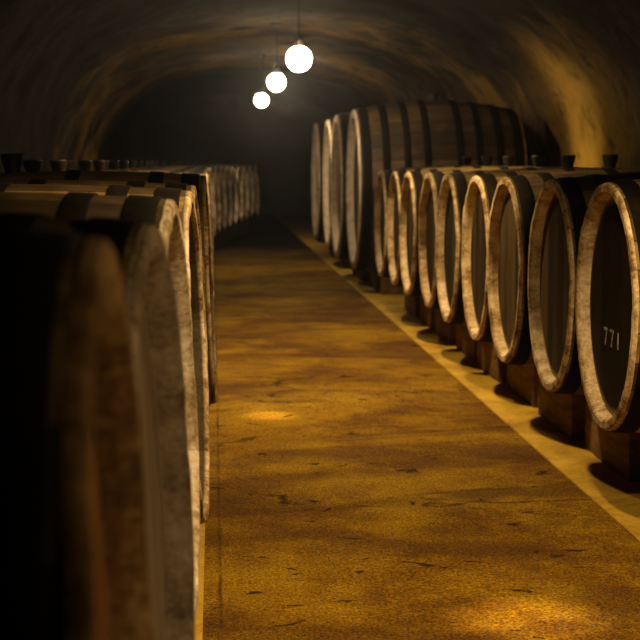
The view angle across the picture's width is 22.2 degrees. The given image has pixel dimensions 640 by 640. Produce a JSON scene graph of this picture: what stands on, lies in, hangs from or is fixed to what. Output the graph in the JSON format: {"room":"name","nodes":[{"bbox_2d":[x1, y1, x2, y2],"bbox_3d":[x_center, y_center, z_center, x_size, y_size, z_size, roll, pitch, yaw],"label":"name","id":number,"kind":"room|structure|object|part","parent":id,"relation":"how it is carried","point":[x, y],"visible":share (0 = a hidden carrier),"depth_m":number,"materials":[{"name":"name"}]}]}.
{"room":"wine cellar","nodes":[
{"label":"wine cellar","id":0,"kind":"room"},
{"bbox_2d":[0,30,147,172],"bbox_3d":[-2.460,-1.278,15.069,0.470,2.010,35.500,0,6,-4],"label":"wall","id":1,"kind":"structure","parent":0,"point":[47,113],"depth_m":15.27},
{"bbox_2d":[195,523,204,639],"bbox_3d":[-1.931,-0.327,15.196,1.819,0.120,35.500,0,6,-4],"label":"trim","id":2,"kind":"structure","parent":1,"relation":"attached to","point":[199,616],"depth_m":4.15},
{"bbox_2d":[214,231,220,248],"bbox_3d":[-1.653,-1.030,20.529,0.734,0.250,0.660,0,6,3],"label":"block","id":3,"kind":"object","parent":2,"relation":"on","point":[217,238],"visible":0.06,"depth_m":20.51,"materials":[{"name":"brown wood"}]},
{"bbox_2d":[175,161,232,227],"bbox_3d":[-1.759,-1.549,20.485,1.285,0.892,0.833,0,6,2],"label":"wine barrel","id":4,"kind":"object","parent":3,"relation":"on","point":[226,169],"visible":0.17,"depth_m":20.64,"materials":[{"name":"brown wood"}]},
{"bbox_2d":[221,229,226,245],"bbox_3d":[-1.626,-1.112,21.370,0.734,0.250,0.660,0,6,3],"label":"block","id":5,"kind":"object","parent":2,"relation":"on","point":[223,232],"visible":0.05,"depth_m":21.34,"materials":[{"name":"brown wood"}]},
{"bbox_2d":[183,161,237,224],"bbox_3d":[-1.732,-1.631,21.326,1.285,0.892,0.833,0,6,2],"label":"wine barrel","id":6,"kind":"object","parent":5,"relation":"on","point":[232,169],"visible":0.15,"depth_m":21.48,"materials":[{"name":"brown wood"}]},
{"bbox_2d":[226,225,231,241],"bbox_3d":[-1.594,-1.194,22.212,0.734,0.250,0.660,0,6,3],"label":"block","id":7,"kind":"object","parent":2,"relation":"on","point":[229,229],"visible":0.05,"depth_m":22.17,"materials":[{"name":"brown wood"}]},
{"bbox_2d":[191,161,243,222],"bbox_3d":[-1.700,-1.712,22.168,1.285,0.892,0.833,0,6,2],"label":"wine barrel","id":8,"kind":"object","parent":7,"relation":"on","point":[237,168],"visible":0.12,"depth_m":22.30,"materials":[{"name":"brown wood"}]},
{"bbox_3d":[-1.556,-1.276,23.055,0.734,0.250,0.660,0,6,3],"label":"block","id":9,"kind":"object","parent":2,"relation":"on","visible":0},
{"bbox_2d":[198,161,248,219],"bbox_3d":[-1.663,-1.794,23.010,1.285,0.892,0.833,0,6,2],"label":"wine barrel","id":10,"kind":"object","parent":9,"relation":"on","point":[243,168],"visible":0.14,"depth_m":23.15,"materials":[{"name":"brown wood"}]},
{"bbox_3d":[-1.515,-1.358,23.897,0.734,0.250,0.660,0,6,3],"label":"block","id":11,"kind":"object","parent":2,"relation":"on","visible":0},
{"bbox_2d":[205,161,253,217],"bbox_3d":[-1.621,-1.876,23.853,1.285,0.892,0.833,0,6,2],"label":"wine barrel","id":12,"kind":"object","parent":11,"relation":"on","point":[248,168],"visible":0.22,"depth_m":23.97,"materials":[{"name":"brown wood"}]},
{"bbox_3d":[-1.469,-1.440,24.740,0.734,0.250,0.660,0,6,3],"label":"block","id":13,"kind":"object","parent":2,"relation":"on","visible":0},
{"bbox_2d":[212,161,259,216],"bbox_3d":[-1.576,-1.958,24.696,1.285,0.892,0.833,0,6,2],"label":"wine barrel","id":14,"kind":"object","parent":13,"relation":"on","point":[254,168],"visible":0.2,"depth_m":24.80,"materials":[{"name":"brown wood"}]},
{"bbox_3d":[-1.673,-0.948,19.679,0.734,0.250,0.660,0,6,2],"label":"block","id":15,"kind":"object","parent":2,"relation":"on","visible":0},
{"bbox_2d":[167,161,226,229],"bbox_3d":[-1.779,-1.466,19.633,1.281,0.893,0.825,0,6,2],"label":"wine barrel","id":16,"kind":"object","parent":15,"relation":"on","point":[170,163],"visible":0.12,"depth_m":19.80,"materials":[{"name":"brown wood"}]},
{"bbox_3d":[-0.649,0.843,1.190,0.734,0.259,0.660,0,6,-4],"label":"block","id":17,"kind":"object","parent":2,"relation":"on","visible":0},
{"bbox_2d":[0,226,153,639],"bbox_3d":[-0.755,0.319,1.132,1.281,0.893,0.825,0,6,-4],"label":"wine barrel","id":18,"kind":"object","parent":17,"relation":"on","point":[74,561],"visible":1,"depth_m":0.95,"materials":[{"name":"brown wood"}]},
{"bbox_3d":[-0.703,0.771,2.057,0.734,0.236,0.660,0,6,-1],"label":"block","id":19,"kind":"object","parent":2,"relation":"on","visible":0},
{"bbox_2d":[0,213,194,639],"bbox_3d":[-0.810,0.257,2.006,1.289,0.893,0.834,0,6,1],"label":"wine barrel","id":20,"kind":"object","parent":19,"relation":"on","point":[145,273],"visible":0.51,"depth_m":2.24,"materials":[{"name":"brown wood"}]},
{"bbox_3d":[-0.755,0.682,2.899,0.734,0.250,0.660,0,6,-1],"label":"block","id":21,"kind":"object","parent":2,"relation":"on","visible":0},
{"bbox_2d":[0,192,199,620],"bbox_3d":[-0.862,0.165,2.846,1.289,0.893,0.834,0,6,1],"label":"wine barrel","id":22,"kind":"object","parent":21,"relation":"on","point":[162,213],"visible":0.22,"depth_m":2.80,"materials":[{"name":"brown wood"}]},
{"bbox_3d":[-0.791,0.601,3.735,0.734,0.250,0.660,0,6,-2],"label":"block","id":23,"kind":"object","parent":2,"relation":"on","visible":0},
{"bbox_2d":[0,183,209,523],"bbox_3d":[-0.898,0.084,3.681,1.289,0.893,0.834,0,6,0],"label":"wine barrel","id":24,"kind":"object","parent":23,"relation":"on","point":[183,199],"visible":0.2,"depth_m":3.88,"materials":[{"name":"brown wood"}]},
{"bbox_3d":[-0.846,0.520,4.568,0.734,0.250,0.660,0,6,-2],"label":"block","id":25,"kind":"object","parent":2,"relation":"on","visible":0},
{"bbox_2d":[0,179,208,394],"bbox_3d":[-0.953,0.003,4.513,1.289,0.893,0.834,0,6,0],"label":"wine barrel","id":26,"kind":"object","parent":25,"relation":"on","point":[139,184],"visible":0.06,"depth_m":4.45,"materials":[{"name":"brown wood"}]},
{"bbox_3d":[-0.875,0.431,5.402,0.734,0.265,0.660,0,6,-3],"label":"block","id":27,"kind":"object","parent":2,"relation":"on","visible":0},
{"bbox_2d":[0,153,216,405],"bbox_3d":[-0.982,-0.098,5.345,1.290,0.893,0.835,0,6,-1],"label":"wine barrel","id":28,"kind":"object","parent":27,"relation":"on","point":[12,162],"visible":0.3,"depth_m":5.21,"materials":[{"name":"brown wood"}]},
{"bbox_3d":[-0.954,0.358,6.232,0.734,0.250,0.660,0,6,-4],"label":"block","id":29,"kind":"object","parent":2,"relation":"on","visible":0},
{"bbox_2d":[23,160,42,171],"bbox_3d":[-1.060,-0.158,6.175,1.281,0.893,0.825,0,6,-4],"label":"wine barrel","id":30,"kind":"object","parent":29,"relation":"on","point":[29,165],"visible":0.03,"depth_m":6.11,"materials":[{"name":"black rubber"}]},
{"bbox_3d":[-0.991,0.277,7.069,0.734,0.250,0.660,0,6,-4],"label":"block","id":31,"kind":"object","parent":2,"relation":"on","visible":0},
{"bbox_2d":[50,160,66,170],"bbox_3d":[-1.097,-0.240,7.012,1.281,0.893,0.825,0,6,-4],"label":"wine barrel","id":32,"kind":"object","parent":31,"relation":"on","point":[56,165],"visible":0.02,"depth_m":6.94,"materials":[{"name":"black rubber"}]},
{"bbox_3d":[-1.081,0.196,7.903,0.734,0.250,0.660,0,6,-4],"label":"block","id":33,"kind":"object","parent":2,"relation":"on","visible":0},
{"bbox_2d":[66,160,165,172],"bbox_3d":[-1.186,-0.321,7.846,1.281,0.893,0.825,0,6,-4],"label":"wine barrel","id":34,"kind":"object","parent":33,"relation":"on","point":[70,163],"visible":0.02,"depth_m":7.78,"materials":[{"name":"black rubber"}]},
{"bbox_3d":[-1.118,0.115,8.741,0.734,0.250,0.660,0,6,-4],"label":"block","id":35,"kind":"object","parent":2,"relation":"on","visible":0},
{"bbox_2d":[78,160,204,175],"bbox_3d":[-1.224,-0.402,8.684,1.281,0.893,0.825,0,6,-4],"label":"wine barrel","id":36,"kind":"object","parent":35,"relation":"on","point":[85,165],"visible":0.07,"depth_m":8.62,"materials":[{"name":"brown wood"}]},
{"bbox_3d":[-1.156,0.033,9.578,0.734,0.250,0.660,0,6,-4],"label":"block","id":37,"kind":"object","parent":2,"relation":"on","visible":0},
{"bbox_2d":[93,160,213,298],"bbox_3d":[-1.262,-0.483,9.521,1.281,0.893,0.825,0,6,-4],"label":"wine barrel","id":38,"kind":"object","parent":37,"relation":"on","point":[99,165],"visible":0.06,"depth_m":9.45,"materials":[{"name":"brown wood"}]},
{"bbox_3d":[-1.245,-0.048,10.412,0.734,0.250,0.660,0,6,-4],"label":"block","id":39,"kind":"object","parent":2,"relation":"on","visible":0},
{"bbox_2d":[104,160,198,171],"bbox_3d":[-1.351,-0.565,10.355,1.281,0.893,0.825,0,6,-4],"label":"wine barrel","id":40,"kind":"object","parent":39,"relation":"on","point":[107,161],"visible":0.02,"depth_m":10.29,"materials":[{"name":"brown wood"}]},
{"bbox_3d":[-1.282,-0.129,11.250,0.734,0.250,0.660,0,6,-4],"label":"block","id":41,"kind":"object","parent":2,"relation":"on","visible":0},
{"bbox_2d":[109,160,206,172],"bbox_3d":[-1.387,-0.646,11.193,1.281,0.893,0.825,0,6,-4],"label":"wine barrel","id":42,"kind":"object","parent":41,"relation":"on","point":[114,165],"visible":0.02,"depth_m":11.13,"materials":[{"name":"brown wood"}]},
{"bbox_3d":[-1.320,-0.211,12.087,0.734,0.250,0.660,0,6,-4],"label":"block","id":43,"kind":"object","parent":2,"relation":"on","visible":0},
{"bbox_2d":[93,160,213,271],"bbox_3d":[-1.426,-0.727,12.030,1.281,0.893,0.825,0,6,-4],"label":"wine barrel","id":44,"kind":"object","parent":43,"relation":"on","point":[122,164],"visible":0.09,"depth_m":11.96,"materials":[{"name":"brown wood"}]},
{"bbox_3d":[-1.410,-0.292,12.921,0.734,0.250,0.660,0,6,-4],"label":"block","id":45,"kind":"object","parent":2,"relation":"on","visible":0},
{"bbox_2d":[108,161,197,169],"bbox_3d":[-1.516,-0.808,12.864,1.281,0.893,0.825,0,6,-4],"label":"wine barrel","id":46,"kind":"object","parent":45,"relation":"on","point":[128,161],"visible":0.02,"depth_m":12.81,"materials":[{"name":"brown wood"}]},
{"bbox_3d":[-1.446,-0.373,13.758,0.734,0.250,0.660,0,6,-4],"label":"block","id":47,"kind":"object","parent":2,"relation":"on","visible":0},
{"bbox_2d":[129,161,206,169],"bbox_3d":[-1.552,-0.889,13.701,1.281,0.893,0.825,0,6,-4],"label":"wine barrel","id":48,"kind":"object","parent":47,"relation":"on","point":[132,164],"visible":0.02,"depth_m":13.63,"materials":[{"name":"brown wood"}]},
{"bbox_3d":[-1.485,-0.454,14.597,0.734,0.250,0.660,0,6,-4],"label":"block","id":49,"kind":"object","parent":2,"relation":"on","visible":0},
{"bbox_2d":[136,161,213,252],"bbox_3d":[-1.591,-0.971,14.540,1.291,0.893,0.835,0,6,-1],"label":"wine barrel","id":50,"kind":"object","parent":49,"relation":"on","point":[139,164],"visible":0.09,"depth_m":14.48,"materials":[{"name":"brown wood"}]},
{"bbox_3d":[-1.611,-0.618,16.287,0.734,0.250,0.660,0,6,-2],"label":"block","id":51,"kind":"object","parent":2,"relation":"on","visible":0},
{"bbox_2d":[142,161,211,206],"bbox_3d":[-1.718,-1.135,16.234,1.289,0.893,0.834,0,6,0],"label":"wine barrel","id":52,"kind":"object","parent":51,"relation":"on","point":[145,163],"visible":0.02,"depth_m":16.17,"materials":[{"name":"brown wood"}]},
{"bbox_3d":[-1.650,-0.701,17.133,0.734,0.250,0.660,0,6,-1],"label":"block","id":53,"kind":"object","parent":2,"relation":"on","visible":0},
{"bbox_2d":[148,161,214,238],"bbox_3d":[-1.757,-1.218,17.082,1.289,0.893,0.834,0,6,1],"label":"wine barrel","id":54,"kind":"object","parent":53,"relation":"on","point":[150,164],"visible":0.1,"depth_m":17.34,"materials":[{"name":"brown wood"}]},
{"bbox_3d":[-1.687,-0.783,17.980,0.734,0.250,0.660,0,6,0],"label":"block","id":55,"kind":"object","parent":2,"relation":"on","visible":0},
{"bbox_2d":[153,161,216,235],"bbox_3d":[-1.793,-1.300,17.930,1.281,0.893,0.825,0,6,0],"label":"wine barrel","id":56,"kind":"object","parent":55,"relation":"on","point":[155,163],"visible":0.06,"depth_m":18.17,"materials":[{"name":"brown wood"}]},
{"bbox_3d":[-1.686,-0.865,18.829,0.734,0.250,0.660,0,6,1],"label":"block","id":57,"kind":"object","parent":2,"relation":"on","visible":0},
{"bbox_2d":[159,161,221,232],"bbox_3d":[-1.792,-1.383,18.781,1.281,0.893,0.825,0,6,1],"label":"wine barrel","id":58,"kind":"object","parent":57,"relation":"on","point":[162,163],"visible":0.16,"depth_m":18.98,"materials":[{"name":"brown wood"}]},
{"bbox_2d":[132,92,334,215],"bbox_3d":[-1.519,-3.382,32.647,5.040,2.800,0.105,0,6,-4],"label":"wall","id":59,"kind":"structure","parent":0,"point":[275,138],"depth_m":32.62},
{"bbox_2d":[0,0,639,121],"bbox_3d":[-0.371,-2.558,15.082,3.848,0.664,35.501,0,6,-4],"label":"ceiling","id":60,"kind":"structure","parent":0,"point":[147,56],"depth_m":15.42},
{"bbox_2d":[255,55,267,106],"bbox_3d":[-0.767,-3.141,21.392,0.176,0.691,0.176,0,6,-4],"label":"globe lamp","id":61,"kind":"object","parent":60,"relation":"hanging from","point":[261,100],"visible":0.98,"depth_m":21.36,"materials":[{"name":"white glass"}]},
{"bbox_3d":[-0.767,-2.884,21.417,0.176,0.176,0.176,0,6,-4],"label":"globe","id":62,"kind":"part","parent":61,"relation":"part of"},
{"bbox_3d":[-0.767,-3.263,21.381,0.012,0.445,0.011,0,6,-4],"label":"cord","id":63,"kind":"part","parent":61,"relation":"part of","materials":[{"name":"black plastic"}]},
{"bbox_2d":[268,23,284,90],"bbox_3d":[-0.433,-2.623,16.229,0.176,0.688,0.176,0,6,-4],"label":"globe lamp","id":64,"kind":"object","parent":60,"relation":"hanging from","point":[276,81],"visible":0.99,"depth_m":16.20,"materials":[{"name":"white glass"}]},
{"bbox_2d":[273,66,279,73],"bbox_3d":[-0.433,-2.486,16.242,0.072,0.087,0.072,0,6,-4],"label":"socket","id":65,"kind":"object","parent":64,"relation":"attached to","point":[276,70],"depth_m":16.21,"materials":[{"name":"black metal"}]},
{"bbox_3d":[-0.433,-2.368,16.254,0.176,0.176,0.176,0,6,-4],"label":"globe","id":66,"kind":"part","parent":64,"relation":"part of"},
{"bbox_3d":[-0.433,-2.745,16.217,0.012,0.442,0.011,0,6,-4],"label":"cord","id":67,"kind":"part","parent":64,"relation":"part of","materials":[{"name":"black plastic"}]},
{"bbox_2d":[286,0,310,71],"bbox_3d":[-0.160,-2.238,12.358,0.190,0.706,0.190,0,6,-4],"label":"globe lamp","id":68,"kind":"object","parent":60,"relation":"hanging from","point":[298,58],"visible":1,"depth_m":12.33,"materials":[{"name":"white glass"}]},
{"bbox_3d":[-0.160,-1.981,12.383,0.190,0.190,0.190,0,6,-4],"label":"globe","id":69,"kind":"part","parent":68,"relation":"part of"},
{"bbox_2d":[294,36,303,46],"bbox_3d":[-0.160,-2.107,12.370,0.072,0.087,0.072,0,6,-4],"label":"socket","id":70,"kind":"object","parent":68,"relation":"attached to","point":[298,41],"depth_m":12.34,"materials":[{"name":"black metal"}]},
{"bbox_3d":[-0.160,-2.368,12.345,0.012,0.446,0.011,0,6,-4],"label":"cord","id":71,"kind":"part","parent":68,"relation":"part of","materials":[{"name":"black plastic"}]},
{"bbox_2d":[203,216,639,639],"bbox_3d":[-0.402,-0.332,15.296,1.246,0.123,35.500,0,6,-4],"label":"floor","id":72,"kind":"structure","parent":0,"point":[359,490],"depth_m":5.31,"materials":[{"name":"concrete"}]},
{"bbox_2d":[409,25,639,167],"bbox_3d":[1.706,-1.305,15.339,0.464,2.013,35.500,0,6,-4],"label":"wall","id":73,"kind":"structure","parent":0,"point":[583,102],"depth_m":12.36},
{"bbox_2d":[275,216,639,542],"bbox_3d":[1.156,-0.346,15.396,1.875,0.120,35.500,0,6,-4],"label":"curb","id":74,"kind":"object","parent":73,"relation":"attached to","point":[616,496],"depth_m":7.14,"materials":[{"name":"concrete"}]},
{"bbox_2d":[329,249,338,258],"bbox_3d":[0.589,-0.804,18.663,0.905,0.160,1.000,0,6,-4],"label":"block","id":75,"kind":"object","parent":74,"relation":"on","point":[331,252],"visible":0.05,"depth_m":18.59,"materials":[{"name":"brown wood"}]},
{"bbox_2d":[311,121,325,242],"bbox_3d":[0.619,-1.599,18.587,1.363,1.554,1.495,0,6,-4],"label":"wine cask","id":76,"kind":"object","parent":75,"relation":"on","point":[319,127],"visible":0.13,"depth_m":18.32,"materials":[{"name":"brown wood"}]},
{"bbox_2d":[342,259,351,268],"bbox_3d":[0.720,-0.647,17.050,0.905,0.160,1.000,0,6,-4],"label":"block","id":77,"kind":"object","parent":74,"relation":"on","point":[345,262],"visible":0.03,"depth_m":16.82,"materials":[{"name":"brown wood"}]},
{"bbox_2d":[322,118,333,249],"bbox_3d":[0.749,-1.442,16.975,1.363,1.554,1.495,0,6,-4],"label":"wine cask","id":78,"kind":"object","parent":77,"relation":"on","point":[328,132],"visible":0.12,"depth_m":17.37,"materials":[{"name":"brown wood"}]},
{"bbox_2d":[352,268,369,280],"bbox_3d":[0.795,-0.490,15.434,0.905,0.160,1.000,0,6,-4],"label":"block","id":79,"kind":"object","parent":74,"relation":"on","point":[363,276],"visible":0.12,"depth_m":14.92,"materials":[{"name":"brown wood"}]},
{"bbox_2d":[330,100,411,259],"bbox_3d":[0.825,-1.285,15.359,1.363,1.554,1.495,0,6,-4],"label":"wine cask","id":80,"kind":"object","parent":79,"relation":"on","point":[341,121],"visible":0.16,"depth_m":15.18,"materials":[{"name":"brown wood"}]},
{"bbox_2d":[370,272,404,294],"bbox_3d":[0.921,-0.334,13.822,0.905,0.160,1.000,0,6,-4],"label":"block","id":81,"kind":"object","parent":74,"relation":"on","point":[383,285],"visible":0.12,"depth_m":13.31,"materials":[{"name":"brown wood"}]},
{"bbox_2d":[346,93,526,273],"bbox_3d":[0.951,-1.128,13.746,1.363,1.554,1.495,0,6,-4],"label":"wine cask","id":82,"kind":"object","parent":81,"relation":"on","point":[432,132],"visible":0.5,"depth_m":13.17,"materials":[{"name":"brown wood"}]},
{"bbox_2d":[404,294,418,317],"bbox_3d":[1.032,-0.183,11.705,0.782,0.270,0.650,0,6,-4],"label":"block","id":83,"kind":"object","parent":74,"relation":"on","point":[411,304],"visible":0.08,"depth_m":11.52,"materials":[{"name":"brown wood"}]},
{"bbox_2d":[374,157,493,277],"bbox_3d":[1.047,-0.721,11.654,1.254,0.885,0.825,0,6,-4],"label":"wine barrel","id":84,"kind":"object","parent":83,"relation":"on","point":[383,179],"visible":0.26,"depth_m":11.70,"materials":[{"name":"brown wood"}]},
{"bbox_2d":[419,297,433,329],"bbox_3d":[1.091,-0.103,10.874,0.782,0.270,0.650,0,6,-4],"label":"block","id":85,"kind":"object","parent":74,"relation":"on","point":[426,315],"visible":0.06,"depth_m":10.85,"materials":[{"name":"brown wood"}]},
{"bbox_2d":[387,156,492,286],"bbox_3d":[1.105,-0.640,10.823,1.254,0.885,0.825,0,6,-4],"label":"wine barrel","id":86,"kind":"object","parent":85,"relation":"on","point":[397,177],"visible":0.21,"depth_m":10.91,"materials":[{"name":"brown wood"}]},
{"bbox_2d":[434,309,455,344],"bbox_3d":[1.135,-0.022,10.042,0.782,0.270,0.650,0,6,-4],"label":"block","id":87,"kind":"object","parent":74,"relation":"on","point":[446,331],"visible":0.09,"depth_m":9.93,"materials":[{"name":"brown wood"}]},
{"bbox_2d":[399,156,545,296],"bbox_3d":[1.150,-0.559,9.991,1.254,0.885,0.825,0,6,-4],"label":"wine barrel","id":88,"kind":"object","parent":87,"relation":"on","point":[412,185],"visible":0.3,"depth_m":9.93,"materials":[{"name":"brown wood"}]},
{"bbox_2d":[456,324,476,361],"bbox_3d":[1.206,0.059,9.212,0.782,0.270,0.650,0,6,-4],"label":"block","id":89,"kind":"object","parent":74,"relation":"on","point":[465,343],"visible":0.07,"depth_m":9.16,"materials":[{"name":"brown wood"}]},
{"bbox_2d":[418,156,544,309],"bbox_3d":[1.220,-0.478,9.161,1.254,0.885,0.825,0,6,-4],"label":"wine barrel","id":90,"kind":"object","parent":89,"relation":"on","point":[432,181],"visible":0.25,"depth_m":9.22,"materials":[{"name":"brown wood"}]},
{"bbox_2d":[477,341,506,381],"bbox_3d":[1.246,0.140,8.380,0.782,0.270,0.650,0,6,-4],"label":"block","id":91,"kind":"object","parent":74,"relation":"on","point":[488,360],"visible":0.08,"depth_m":8.23,"materials":[{"name":"brown wood"}]},
{"bbox_2d":[435,155,603,324],"bbox_3d":[1.261,-0.398,8.328,1.254,0.885,0.825,0,6,-4],"label":"wine barrel","id":92,"kind":"object","parent":91,"relation":"on","point":[454,186],"visible":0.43,"depth_m":8.27,"materials":[{"name":"brown wood"}]},
{"bbox_2d":[507,364,537,407],"bbox_3d":[1.310,0.220,7.549,0.782,0.270,0.650,0,6,-4],"label":"block","id":93,"kind":"object","parent":74,"relation":"on","point":[522,380],"visible":0.12,"depth_m":7.41,"materials":[{"name":"brown wood"}]},
{"bbox_2d":[461,154,639,342],"bbox_3d":[1.325,-0.317,7.498,1.254,0.885,0.825,0,6,-4],"label":"wine barrel","id":94,"kind":"object","parent":93,"relation":"on","point":[481,190],"visible":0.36,"depth_m":7.52,"materials":[{"name":"brown wood"}]},
{"bbox_2d":[538,375,585,439],"bbox_3d":[1.349,0.301,6.716,0.782,0.270,0.650,0,6,-4],"label":"block","id":95,"kind":"object","parent":74,"relation":"on","point":[566,413],"visible":0.29,"depth_m":6.49,"materials":[{"name":"brown wood"}]},
{"bbox_2d":[487,168,639,366],"bbox_3d":[1.364,-0.236,6.665,1.254,0.885,0.825,0,6,-4],"label":"wine barrel","id":96,"kind":"object","parent":95,"relation":"on","point":[515,197],"visible":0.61,"depth_m":6.58,"materials":[{"name":"brown wood"}]},
{"bbox_2d":[585,400,639,481],"bbox_3d":[1.417,0.382,5.886,0.782,0.270,0.650,0,6,-4],"label":"block","id":97,"kind":"object","parent":74,"relation":"on","point":[620,452],"visible":0.52,"depth_m":5.72,"materials":[{"name":"brown wood"}]},
{"bbox_2d":[527,172,639,394],"bbox_3d":[1.432,-0.155,5.835,1.254,0.885,0.825,0,6,-4],"label":"wine barrel","id":98,"kind":"object","parent":97,"relation":"on","point":[561,206],"visible":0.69,"depth_m":5.78,"materials":[{"name":"brown wood"}]},
{"bbox_3d":[1.468,0.463,5.054,0.782,0.270,0.650,0,6,-4],"label":"block","id":99,"kind":"object","parent":74,"relation":"on","visible":0},
{"bbox_2d":[575,179,639,433],"bbox_3d":[1.482,-0.074,5.003,1.254,0.885,0.825,0,6,-4],"label":"wine barrel","id":100,"kind":"object","parent":99,"relation":"on","point":[607,302],"visible":1,"depth_m":4.99,"materials":[{"name":"brown wood"}]}
]}

